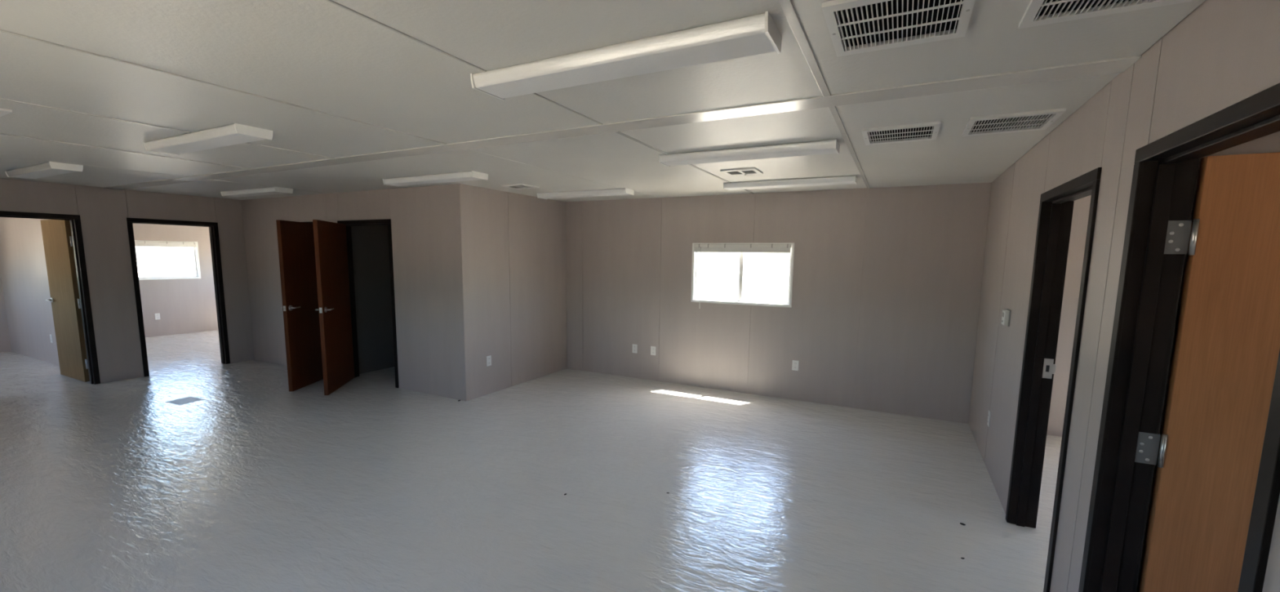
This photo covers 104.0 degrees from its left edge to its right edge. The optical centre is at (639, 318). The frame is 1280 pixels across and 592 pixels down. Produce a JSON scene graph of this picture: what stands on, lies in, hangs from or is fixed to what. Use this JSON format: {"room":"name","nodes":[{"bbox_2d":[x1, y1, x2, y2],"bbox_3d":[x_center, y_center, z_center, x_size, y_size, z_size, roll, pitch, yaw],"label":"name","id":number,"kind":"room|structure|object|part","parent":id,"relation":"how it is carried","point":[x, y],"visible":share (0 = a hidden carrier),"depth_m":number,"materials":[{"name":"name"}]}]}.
{"room":"empty office","nodes":[
{"label":"empty office","id":0,"kind":"room"},
{"bbox_2d":[0,217,88,370],"bbox_3d":[-8.383,-0.542,7.140,3.784,2.412,0.200,4,8,27],"label":"wall","id":1,"kind":"structure","parent":0,"point":[23,266],"depth_m":7.39,"materials":[{"name":"paint"}]},
{"bbox_2d":[49,333,53,342],"bbox_3d":[-8.374,0.292,7.115,0.074,0.120,0.009,4,8,27],"label":"wall outlet","id":2,"kind":"object","parent":1,"relation":"attached to","point":[51,335],"visible":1,"depth_m":7.11,"materials":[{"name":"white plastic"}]},
{"bbox_2d":[0,222,217,352],"bbox_3d":[-10.077,-0.684,8.108,0.125,2.412,6.679,4,8,27],"label":"wall","id":3,"kind":"structure","parent":0,"point":[188,305],"depth_m":9.85,"materials":[{"name":"paint"}]},
{"bbox_2d":[155,313,159,319],"bbox_3d":[-9.277,-0.032,9.619,0.009,0.120,0.074,4,8,27],"label":"wall outlet","id":4,"kind":"object","parent":3,"relation":"attached to","point":[157,315],"visible":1,"depth_m":9.61,"materials":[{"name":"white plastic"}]},
{"bbox_2d":[134,240,200,279],"bbox_3d":[-9.240,-1.111,9.595,0.070,0.740,1.246,4,8,27],"label":"window","id":5,"kind":"structure","parent":3,"relation":"in","point":[195,251],"depth_m":9.96,"materials":[{"name":"white plastic"}]},
{"bbox_2d":[134,240,196,247],"bbox_3d":[-9.187,-1.411,9.532,0.040,0.100,1.178,4,8,27],"label":"window blind","id":6,"kind":"object","parent":5,"relation":"attached to","point":[138,243],"visible":0.73,"depth_m":9.61,"materials":[{"name":"white"}]},
{"bbox_3d":[-9.188,-1.368,9.538,0.025,0.012,1.166,4,8,27],"label":"rail","id":7,"kind":"part","parent":6,"relation":"part of","materials":[{"name":"white"}]},
{"bbox_3d":[-9.264,-0.786,9.646,0.025,0.026,1.190,4,8,27],"label":"frame","id":8,"kind":"part","parent":5,"relation":"part of","materials":[{"name":"white plastic"}]},
{"bbox_3d":[-8.993,-1.173,10.119,0.025,0.632,0.026,4,8,27],"label":"frame","id":9,"kind":"part","parent":5,"relation":"part of","materials":[{"name":"white plastic"}]},
{"bbox_2d":[0,177,254,383],"bbox_3d":[-6.606,-0.419,6.330,0.125,2.412,6.679,4,8,27],"label":"wall","id":10,"kind":"structure","parent":0,"point":[104,212],"depth_m":6.31,"materials":[{"name":"paint"}]},
{"bbox_3d":[-6.890,-1.329,5.510,0.007,0.388,0.936,4,8,27],"label":"wall panel","id":11,"kind":"part","parent":10,"relation":"part of","materials":[{"name":"paint"}]},
{"bbox_2d":[0,210,100,384],"bbox_3d":[-7.338,-0.192,5.882,1.012,2.052,0.979,4,8,27],"label":"door","id":12,"kind":"structure","parent":10,"relation":"in","point":[59,241],"depth_m":6.16,"materials":[{"name":"brown wood"}]},
{"bbox_3d":[-6.885,-1.150,5.527,0.014,0.050,0.966,4,8,27],"label":"casing","id":13,"kind":"part","parent":12,"relation":"part of","materials":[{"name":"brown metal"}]},
{"bbox_3d":[-7.523,-0.229,6.381,0.136,0.062,0.059,4,8,26],"label":"lever handle","id":14,"kind":"part","parent":12,"relation":"part of","materials":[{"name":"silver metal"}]},
{"bbox_3d":[-6.688,-0.179,6.057,0.014,2.002,0.050,4,8,27],"label":"casing","id":15,"kind":"part","parent":12,"relation":"part of","materials":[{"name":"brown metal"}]},
{"bbox_3d":[-6.587,-0.401,6.240,0.007,2.400,0.431,4,8,27],"label":"wall panel","id":16,"kind":"part","parent":10,"relation":"part of","materials":[{"name":"paint"}]},
{"bbox_3d":[-6.262,-1.470,6.714,0.007,0.388,0.916,4,8,27],"label":"wall panel","id":17,"kind":"part","parent":10,"relation":"part of","materials":[{"name":"paint"}]},
{"bbox_2d":[126,217,230,376],"bbox_3d":[-6.330,-0.302,6.886,0.149,2.052,0.952,4,8,27],"label":"door frame","id":18,"kind":"structure","parent":10,"relation":"in","point":[213,226],"depth_m":7.09,"materials":[{"name":"brown metal"}]},
{"bbox_3d":[-6.478,-0.227,6.460,0.014,2.002,0.050,4,8,27],"label":"casing","id":19,"kind":"part","parent":18,"relation":"part of","materials":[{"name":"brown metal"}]},
{"bbox_3d":[-6.257,-1.291,6.732,0.014,0.050,0.952,4,8,27],"label":"casing","id":20,"kind":"part","parent":18,"relation":"part of","materials":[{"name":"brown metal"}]},
{"bbox_3d":[-6.183,-0.329,7.318,0.014,2.002,0.050,4,8,27],"label":"casing","id":21,"kind":"part","parent":18,"relation":"part of","materials":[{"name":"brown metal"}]},
{"bbox_3d":[-6.063,-0.320,7.256,0.014,2.002,0.050,4,8,27],"label":"casing","id":22,"kind":"part","parent":18,"relation":"part of","materials":[{"name":"brown metal"}]},
{"bbox_3d":[-5.987,-0.536,7.391,0.007,2.400,0.331,4,8,27],"label":"wall panel","id":23,"kind":"part","parent":10,"relation":"part of","materials":[{"name":"paint"}]},
{"bbox_2d":[241,183,466,400],"bbox_3d":[-3.899,-0.414,6.579,4.456,2.412,0.125,4,8,27],"label":"wall","id":24,"kind":"structure","parent":0,"point":[426,220],"depth_m":5.91,"materials":[{"name":"paint"}]},
{"bbox_3d":[-5.423,-0.516,7.294,1.082,2.400,0.006,4,8,27],"label":"wall panel","id":25,"kind":"part","parent":24,"relation":"part of","materials":[{"name":"paint"}]},
{"bbox_2d":[275,219,323,391],"bbox_3d":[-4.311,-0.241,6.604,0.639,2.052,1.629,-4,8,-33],"label":"door","id":26,"kind":"structure","parent":24,"relation":"in","point":[295,240],"depth_m":6.03,"materials":[{"name":"brown wood"}]},
{"bbox_3d":[-4.065,-0.123,5.891,0.059,0.062,0.136,1,7,-2],"label":"lever handle","id":27,"kind":"part","parent":26,"relation":"part of","materials":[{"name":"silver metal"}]},
{"bbox_3d":[-4.504,-1.445,6.706,0.951,0.388,0.007,4,8,27],"label":"wall panel","id":28,"kind":"part","parent":24,"relation":"part of","materials":[{"name":"paint"}]},
{"bbox_3d":[-3.973,-0.405,6.551,0.266,2.400,0.007,4,8,27],"label":"wall panel","id":29,"kind":"part","parent":24,"relation":"part of","materials":[{"name":"paint"}]},
{"bbox_2d":[312,218,399,395],"bbox_3d":[-3.539,-0.162,6.048,1.022,2.052,0.806,4,8,27],"label":"door","id":30,"kind":"structure","parent":24,"relation":"in","point":[333,248],"depth_m":6.04,"materials":[{"name":"brown wood"}]},
{"bbox_3d":[-3.576,-0.101,5.759,0.059,0.062,0.136,-1,7,-12],"label":"lever handle","id":31,"kind":"part","parent":30,"relation":"part of","materials":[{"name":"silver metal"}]},
{"bbox_3d":[-3.788,-0.211,6.621,0.050,2.002,0.014,4,8,27],"label":"casing","id":32,"kind":"part","parent":30,"relation":"part of","materials":[{"name":"brown metal"}]},
{"bbox_3d":[-3.406,-1.182,6.155,1.022,0.050,0.014,4,8,27],"label":"casing","id":33,"kind":"part","parent":30,"relation":"part of","materials":[{"name":"brown metal"}]},
{"bbox_3d":[-2.987,-0.131,6.060,0.050,2.002,0.014,4,8,27],"label":"casing","id":34,"kind":"part","parent":30,"relation":"part of","materials":[{"name":"brown metal"}]},
{"bbox_3d":[-3.399,-1.361,6.140,0.988,0.388,0.006,4,8,27],"label":"wall panel","id":35,"kind":"part","parent":24,"relation":"part of","materials":[{"name":"paint"}]},
{"bbox_3d":[-2.459,-0.290,5.776,1.151,2.400,0.007,4,8,27],"label":"wall panel","id":36,"kind":"part","parent":24,"relation":"part of","materials":[{"name":"paint"}]},
{"bbox_2d":[351,225,394,373],"bbox_3d":[-3.500,-0.517,7.457,0.100,2.412,1.814,4,8,27],"label":"wall closet partition","id":37,"kind":"structure","parent":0,"point":[370,243],"depth_m":6.96,"materials":[{"name":"grey"}]},
{"bbox_2d":[459,183,566,400],"bbox_3d":[-1.557,-0.360,6.394,0.125,2.412,1.936,4,8,27],"label":"wall","id":38,"kind":"structure","parent":0,"point":[514,245],"depth_m":6.20,"materials":[{"name":"paint"}]},
{"bbox_3d":[-1.779,-0.289,5.841,0.007,2.400,0.742,4,8,27],"label":"wall panel","id":39,"kind":"part","parent":38,"relation":"part of","materials":[{"name":"paint"}]},
{"bbox_2d":[486,355,491,366],"bbox_3d":[-1.789,0.507,5.924,0.009,0.120,0.074,4,8,27],"label":"wall outlet","id":40,"kind":"object","parent":38,"relation":"attached to","point":[488,357],"visible":1,"depth_m":5.92,"materials":[{"name":"white plastic"}]},
{"bbox_3d":[-1.335,-0.388,6.693,0.007,2.400,1.181,4,8,27],"label":"wall panel","id":41,"kind":"part","parent":38,"relation":"part of","materials":[{"name":"paint"}]},
{"bbox_2d":[0,329,1062,591],"bbox_3d":[-2.583,1.151,4.384,17.070,0.120,6.872,4,8,27],"label":"floor","id":42,"kind":"structure","parent":0,"point":[370,484],"depth_m":3.55,"materials":[{"name":"plastic"}]},
{"bbox_2d":[164,396,203,404],"bbox_3d":[-5.037,0.915,5.538,0.270,0.001,0.230,3,8,20],"label":"floor vent","id":43,"kind":"object","parent":42,"relation":"on","point":[188,399],"depth_m":5.54,"materials":[{"name":"grey"}]},
{"bbox_2d":[0,0,1204,201],"bbox_3d":[-2.550,-1.387,4.070,17.070,0.206,6.872,4,8,27],"label":"ceiling","id":44,"kind":"structure","parent":0,"point":[353,95],"depth_m":2.32,"materials":[{"name":"paint"}]},
{"bbox_2d":[0,107,12,116],"bbox_3d":[-3.619,-1.120,2.671,0.300,0.020,0.280,4,8,27],"label":"ceiling light","id":45,"kind":"object","parent":44,"relation":"in","point":[2,111],"visible":1,"depth_m":2.72,"materials":[{"name":"white plastic"}]},
{"bbox_2d":[4,161,83,179],"bbox_3d":[-5.610,-1.379,4.699,1.235,0.056,0.202,4,8,27],"label":"ceiling light","id":46,"kind":"object","parent":44,"relation":"attached to","point":[51,168],"visible":1,"depth_m":4.56,"materials":[{"name":"white plastic"}]},
{"bbox_3d":[-6.895,-1.402,4.470,0.916,0.011,3.335,4,8,27],"label":"panel","id":47,"kind":"part","parent":44,"relation":"part of","materials":[{"name":"paint"}]},
{"bbox_3d":[-5.937,-1.328,3.979,1.230,0.012,3.335,4,8,27],"label":"panel","id":48,"kind":"part","parent":44,"relation":"part of","materials":[{"name":"paint"}]},
{"bbox_3d":[-4.838,-1.245,3.417,1.235,0.011,3.335,4,8,27],"label":"panel","id":49,"kind":"part","parent":44,"relation":"part of","materials":[{"name":"paint"}]},
{"bbox_3d":[-3.737,-1.161,2.852,1.235,0.011,3.335,4,8,27],"label":"panel","id":50,"kind":"part","parent":44,"relation":"part of","materials":[{"name":"paint"}]},
{"bbox_3d":[-5.345,-1.750,7.443,0.916,0.011,3.267,4,8,27],"label":"panel","id":51,"kind":"part","parent":44,"relation":"part of","materials":[{"name":"paint"}]},
{"bbox_2d":[143,123,272,155],"bbox_3d":[-2.884,-1.171,3.314,1.235,0.056,0.202,4,8,27],"label":"ceiling light","id":52,"kind":"object","parent":44,"relation":"attached to","point":[236,133],"visible":1,"depth_m":3.20,"materials":[{"name":"white plastic"}]},
{"bbox_3d":[-2.627,-1.075,2.284,1.255,0.012,3.335,4,8,27],"label":"panel","id":53,"kind":"part","parent":44,"relation":"part of","materials":[{"name":"paint"}]},
{"bbox_3d":[-4.388,-1.676,6.953,1.230,0.012,3.267,4,8,27],"label":"panel","id":54,"kind":"part","parent":44,"relation":"part of","materials":[{"name":"paint"}]},
{"bbox_2d":[220,186,293,197],"bbox_3d":[-4.744,-1.550,6.178,1.235,0.056,0.202,4,8,27],"label":"ceiling light","id":55,"kind":"object","parent":44,"relation":"attached to","point":[270,190],"visible":1,"depth_m":6.05,"materials":[{"name":"white plastic"}]},
{"bbox_3d":[-1.518,-0.991,1.715,1.235,0.010,3.335,4,8,27],"label":"panel","id":56,"kind":"part","parent":44,"relation":"part of","materials":[{"name":"paint"}]},
{"bbox_3d":[-3.289,-1.593,6.390,1.235,0.010,3.267,4,8,27],"label":"panel","id":57,"kind":"part","parent":44,"relation":"part of","materials":[{"name":"paint"}]},
{"bbox_3d":[-2.188,-1.508,5.826,1.235,0.011,3.267,4,8,27],"label":"panel","id":58,"kind":"part","parent":44,"relation":"part of","materials":[{"name":"paint"}]},
{"bbox_2d":[382,170,488,186],"bbox_3d":[-2.018,-1.355,4.888,1.235,0.056,0.202,4,8,27],"label":"ceiling light","id":59,"kind":"object","parent":44,"relation":"attached to","point":[464,175],"visible":1,"depth_m":4.79,"materials":[{"name":"white plastic"}]},
{"bbox_3d":[-1.078,-1.423,5.257,1.255,0.012,3.267,4,8,27],"label":"panel","id":60,"kind":"part","parent":44,"relation":"part of","materials":[{"name":"paint"}]},
{"bbox_2d":[501,183,539,189],"bbox_3d":[-1.309,-1.436,5.474,0.300,0.020,0.280,4,8,27],"label":"ceiling vent","id":61,"kind":"object","parent":44,"relation":"in","point":[518,186],"visible":1,"depth_m":5.45,"materials":[{"name":"white metal"}]},
{"bbox_3d":[-0.424,-0.906,1.155,1.218,0.012,3.335,4,8,27],"label":"panel","id":62,"kind":"part","parent":44,"relation":"part of","materials":[{"name":"paint"}]},
{"bbox_2d":[537,187,634,199],"bbox_3d":[-0.660,-1.462,5.896,1.235,0.056,0.202,4,8,27],"label":"ceiling light","id":63,"kind":"object","parent":44,"relation":"attached to","point":[611,192],"visible":1,"depth_m":5.81,"materials":[{"name":"white plastic"}]},
{"bbox_3d":[0.032,-1.338,4.689,1.235,0.012,3.267,4,8,27],"label":"panel","id":64,"kind":"part","parent":44,"relation":"part of","materials":[{"name":"paint"}]},
{"bbox_2d":[470,10,782,100],"bbox_3d":[-0.112,-0.960,1.896,1.235,0.056,0.202,4,8,27],"label":"ceiling light","id":65,"kind":"object","parent":44,"relation":"attached to","point":[757,34],"visible":1,"depth_m":1.79,"materials":[{"name":"white plastic"}]},
{"bbox_2d":[720,167,763,176],"bbox_3d":[0.889,-1.270,4.360,0.300,0.020,0.280,4,8,27],"label":"ceiling vent","id":66,"kind":"object","parent":44,"relation":"in","point":[751,171],"visible":1,"depth_m":4.33,"materials":[{"name":"white metal"}]},
{"bbox_3d":[1.126,-1.254,4.128,1.218,0.011,3.267,4,8,27],"label":"panel","id":67,"kind":"part","parent":44,"relation":"part of","materials":[{"name":"paint"}]},
{"bbox_2d":[658,138,839,166],"bbox_3d":[0.730,-1.149,3.513,1.235,0.056,0.202,4,8,27],"label":"ceiling light","id":68,"kind":"object","parent":44,"relation":"attached to","point":[832,146],"visible":1,"depth_m":3.42,"materials":[{"name":"white plastic"}]},
{"bbox_2d":[723,175,857,191],"bbox_3d":[1.434,-1.307,4.863,1.235,0.056,0.202,4,8,27],"label":"ceiling light","id":69,"kind":"object","parent":44,"relation":"attached to","point":[848,180],"visible":1,"depth_m":4.78,"materials":[{"name":"white plastic"}]},
{"bbox_2d":[822,0,975,57],"bbox_3d":[0.803,-0.927,1.560,0.395,0.015,0.405,4,8,27],"label":"ceiling vent","id":70,"kind":"object","parent":44,"relation":"in","point":[854,26],"visible":1,"depth_m":1.57,"materials":[{"name":"white metal"}]},
{"bbox_2d":[861,120,941,145],"bbox_3d":[1.546,-1.092,2.975,0.395,0.015,0.405,4,8,27],"label":"ceiling vent","id":71,"kind":"object","parent":44,"relation":"in","point":[924,131],"visible":1,"depth_m":2.96,"materials":[{"name":"white metal"}]},
{"bbox_3d":[2.147,-1.176,3.605,1.073,0.012,3.267,4,8,27],"label":"panel","id":72,"kind":"part","parent":44,"relation":"part of","materials":[{"name":"paint"}]},
{"bbox_3d":[0.598,-0.829,0.632,1.073,0.011,3.335,4,8,27],"label":"panel","id":73,"kind":"part","parent":44,"relation":"part of","materials":[{"name":"paint"}]},
{"bbox_2d":[961,107,1066,136],"bbox_3d":[2.002,-1.054,2.714,0.395,0.015,0.405,4,8,27],"label":"ceiling vent","id":74,"kind":"object","parent":44,"relation":"in","point":[1038,120],"visible":1,"depth_m":2.69,"materials":[{"name":"white metal"}]},
{"bbox_2d":[1017,0,1191,28],"bbox_3d":[1.285,-0.891,1.321,0.395,0.015,0.405,4,8,27],"label":"ceiling vent","id":75,"kind":"object","parent":44,"relation":"in","point":[1038,12],"visible":1,"depth_m":1.47,"materials":[{"name":"white metal"}]},
{"bbox_2d":[565,182,1091,436],"bbox_3d":[-1.004,-0.456,7.227,17.070,2.412,0.075,4,8,27],"label":"wall","id":76,"kind":"structure","parent":0,"point":[883,315],"depth_m":5.65,"materials":[{"name":"paint"}]},
{"bbox_3d":[-0.935,-0.440,7.154,0.274,2.400,0.006,4,8,27],"label":"wall panel","id":77,"kind":"part","parent":76,"relation":"part of","materials":[{"name":"paint"}]},
{"bbox_3d":[-0.273,-0.390,6.815,1.208,2.400,0.006,4,8,27],"label":"wall panel","id":78,"kind":"part","parent":76,"relation":"part of","materials":[{"name":"paint"}]},
{"bbox_2d":[632,343,637,353],"bbox_3d":[-0.071,0.415,6.795,0.074,0.120,0.009,4,8,27],"label":"wall outlet","id":79,"kind":"object","parent":76,"relation":"attached to","point":[634,346],"visible":1,"depth_m":6.79,"materials":[{"name":"white plastic"}]},
{"bbox_2d":[650,346,655,355],"bbox_3d":[0.176,0.436,6.668,0.074,0.120,0.009,4,8,27],"label":"wall outlet","id":80,"kind":"object","parent":76,"relation":"attached to","point":[652,348],"visible":1,"depth_m":6.67,"materials":[{"name":"white plastic"}]},
{"bbox_3d":[0.800,-0.307,6.265,1.201,2.400,0.006,4,8,27],"label":"wall panel","id":81,"kind":"part","parent":76,"relation":"part of","materials":[{"name":"paint"}]},
{"bbox_2d":[690,242,795,307],"bbox_3d":[1.218,-0.535,6.045,1.242,0.740,0.070,4,8,27],"label":"window","id":82,"kind":"structure","parent":76,"relation":"in","point":[694,298],"depth_m":6.05,"materials":[{"name":"white plastic"}]},
{"bbox_3d":[0.713,-0.576,6.329,0.026,0.632,0.025,4,8,27],"label":"frame","id":83,"kind":"part","parent":82,"relation":"part of","materials":[{"name":"white plastic"}]},
{"bbox_3d":[1.228,-0.537,6.065,0.046,0.632,0.022,4,8,27],"label":"meeting rail","id":84,"kind":"part","parent":82,"relation":"part of","materials":[{"name":"white plastic"}]},
{"bbox_3d":[1.224,-0.210,6.105,1.186,0.026,0.025,4,8,27],"label":"frame","id":85,"kind":"part","parent":82,"relation":"part of","materials":[{"name":"white plastic"}]},
{"bbox_2d":[693,244,791,305],"bbox_3d":[1.188,-0.483,5.995,1.174,0.802,0.056,4,8,27],"label":"window blind","id":86,"kind":"object","parent":82,"relation":"attached to","point":[777,248],"visible":1,"depth_m":5.94,"materials":[{"name":"white"}]},
{"bbox_3d":[1.195,-0.789,5.964,1.162,0.012,0.025,4,8,27],"label":"rail","id":87,"kind":"part","parent":86,"relation":"part of","materials":[{"name":"white"}]},
{"bbox_3d":[1.743,-0.498,5.801,0.026,0.632,0.025,4,8,27],"label":"frame","id":88,"kind":"part","parent":82,"relation":"part of","materials":[{"name":"white plastic"}]},
{"bbox_2d":[791,360,799,370],"bbox_3d":[1.811,0.552,5.830,0.074,0.120,0.009,4,8,27],"label":"wall outlet","id":89,"kind":"object","parent":76,"relation":"attached to","point":[795,363],"visible":1,"depth_m":5.83,"materials":[{"name":"white plastic"}]},
{"bbox_3d":[1.868,-0.226,5.718,1.197,2.400,0.007,4,8,27],"label":"wall panel","id":90,"kind":"part","parent":76,"relation":"part of","materials":[{"name":"paint"}]},
{"bbox_3d":[2.882,-0.148,5.199,1.079,2.400,0.006,4,8,27],"label":"wall panel","id":91,"kind":"part","parent":76,"relation":"part of","materials":[{"name":"paint"}]},
{"bbox_2d":[968,0,1279,591],"bbox_3d":[1.885,0.231,1.980,0.125,2.412,6.679,4,8,27],"label":"wall","id":92,"kind":"structure","parent":0,"point":[1224,53],"depth_m":2.06,"materials":[{"name":"paint"}]},
{"bbox_2d":[986,410,991,426],"bbox_3d":[2.826,0.814,4.053,0.009,0.120,0.074,4,8,27],"label":"wall outlet","id":93,"kind":"object","parent":92,"relation":"attached to","point":[989,412],"visible":1,"depth_m":4.03,"materials":[{"name":"white plastic"}]},
{"bbox_3d":[3.111,-0.054,4.461,0.007,2.400,1.096,4,8,27],"label":"wall panel","id":94,"kind":"part","parent":92,"relation":"part of","materials":[{"name":"paint"}]},
{"bbox_2d":[1001,308,1011,326],"bbox_3d":[2.664,-0.004,3.645,0.038,0.120,0.116,4,8,27],"label":"thermostat","id":95,"kind":"object","parent":92,"relation":"attached to","point":[1006,316],"visible":1,"depth_m":3.60,"materials":[{"name":"grey plastic"}]},
{"bbox_3d":[2.677,-0.003,3.638,0.008,0.120,0.116,4,8,27],"label":"plate","id":96,"kind":"part","parent":95,"relation":"part of","materials":[{"name":"grey plastic"}]},
{"bbox_3d":[2.621,0.056,3.521,0.006,2.400,1.024,4,8,27],"label":"wall panel","id":97,"kind":"part","parent":92,"relation":"part of","materials":[{"name":"paint"}]},
{"bbox_2d":[1005,167,1102,591],"bbox_3d":[2.216,0.336,2.637,0.154,2.052,0.984,4,8,27],"label":"door","id":98,"kind":"structure","parent":92,"relation":"in","point":[1056,204],"depth_m":2.98,"materials":[{"name":"brown metal"}]},
{"bbox_3d":[2.368,0.307,3.084,0.014,2.002,0.050,4,8,27],"label":"casing","id":99,"kind":"part","parent":98,"relation":"part of","materials":[{"name":"brown metal"}]},
{"bbox_3d":[2.454,0.304,3.009,0.046,0.120,0.002,4,8,27],"label":"strike plate","id":100,"kind":"part","parent":98,"relation":"part of","materials":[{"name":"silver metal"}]},
{"bbox_3d":[2.488,0.317,3.022,0.014,2.002,0.050,4,8,27],"label":"casing","id":101,"kind":"part","parent":98,"relation":"part of","materials":[{"name":"brown metal"}]},
{"bbox_3d":[2.167,-0.662,2.546,0.014,0.050,0.984,4,8,27],"label":"casing","id":102,"kind":"part","parent":98,"relation":"part of","materials":[{"name":"brown metal"}]},
{"bbox_3d":[1.939,0.404,2.260,0.014,2.002,0.050,4,8,27],"label":"casing","id":103,"kind":"part","parent":98,"relation":"part of","materials":[{"name":"brown metal"}]},
{"bbox_3d":[2.177,-0.840,2.520,0.007,0.388,0.954,4,8,27],"label":"wall panel","id":104,"kind":"part","parent":92,"relation":"part of","materials":[{"name":"plastic"}]},
{"bbox_3d":[1.890,0.220,2.119,0.007,2.400,0.224,4,8,27],"label":"wall panel","id":105,"kind":"part","parent":92,"relation":"part of","materials":[{"name":"paint"}]},
{"bbox_3d":[1.785,0.244,1.918,0.007,2.400,0.220,4,8,27],"label":"wall panel","id":106,"kind":"part","parent":92,"relation":"part of","materials":[{"name":"paint"}]},
{"bbox_3d":[1.555,-0.705,1.326,0.007,0.378,0.828,4,8,27],"label":"wall panel","id":107,"kind":"part","parent":92,"relation":"part of","materials":[{"name":"plastic"}]},
{"bbox_3d":[1.065,0.405,0.535,0.006,2.400,1.234,4,8,27],"label":"wall panel","id":108,"kind":"part","parent":92,"relation":"part of","materials":[{"name":"paint"}]},
{"bbox_2d":[1136,130,1279,591],"bbox_3d":[3.402,0.355,1.142,3.349,2.412,0.130,4,8,27],"label":"wall","id":109,"kind":"structure","parent":0,"point":[1270,143],"depth_m":1.70,"materials":[{"name":"paint"}]},
{"bbox_2d":[1078,82,1279,591],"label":"door","id":110,"kind":"structure","parent":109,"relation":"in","point":[1215,455],"depth_m":1.72,"materials":[{"name":"brown wood"}]},
{"bbox_3d":[1.740,0.448,1.879,0.014,2.002,0.050,4,8,27],"label":"casing","id":111,"kind":"part","parent":110,"relation":"part of","materials":[{"name":"brown metal"}]},
{"bbox_3d":[1.860,0.458,1.817,0.014,2.002,0.050,4,8,27],"label":"casing","id":112,"kind":"part","parent":110,"relation":"part of","materials":[{"name":"brown metal"}]},
{"bbox_3d":[1.545,-0.523,1.352,0.014,0.050,0.958,4,8,27],"label":"casing","id":113,"kind":"part","parent":110,"relation":"part of","materials":[{"name":"brown metal"}]},
{"bbox_3d":[1.665,-0.514,1.291,0.014,0.050,0.958,4,8,27],"label":"casing","id":114,"kind":"part","parent":110,"relation":"part of","materials":[{"name":"brown metal"}]},
{"bbox_3d":[1.323,0.542,1.078,0.014,2.002,0.050,4,8,27],"label":"casing","id":115,"kind":"part","parent":110,"relation":"part of","materials":[{"name":"brown metal"}]},
{"label":"outside","id":116,"kind":"structure","parent":0,"visible":0},
{"bbox_2d":[137,260,789,302],"bbox_3d":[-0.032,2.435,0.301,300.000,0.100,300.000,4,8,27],"label":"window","id":117,"kind":"structure","parent":116,"point":[765,283],"depth_m":53.85,"materials":[{"name":"glass"}]}
]}

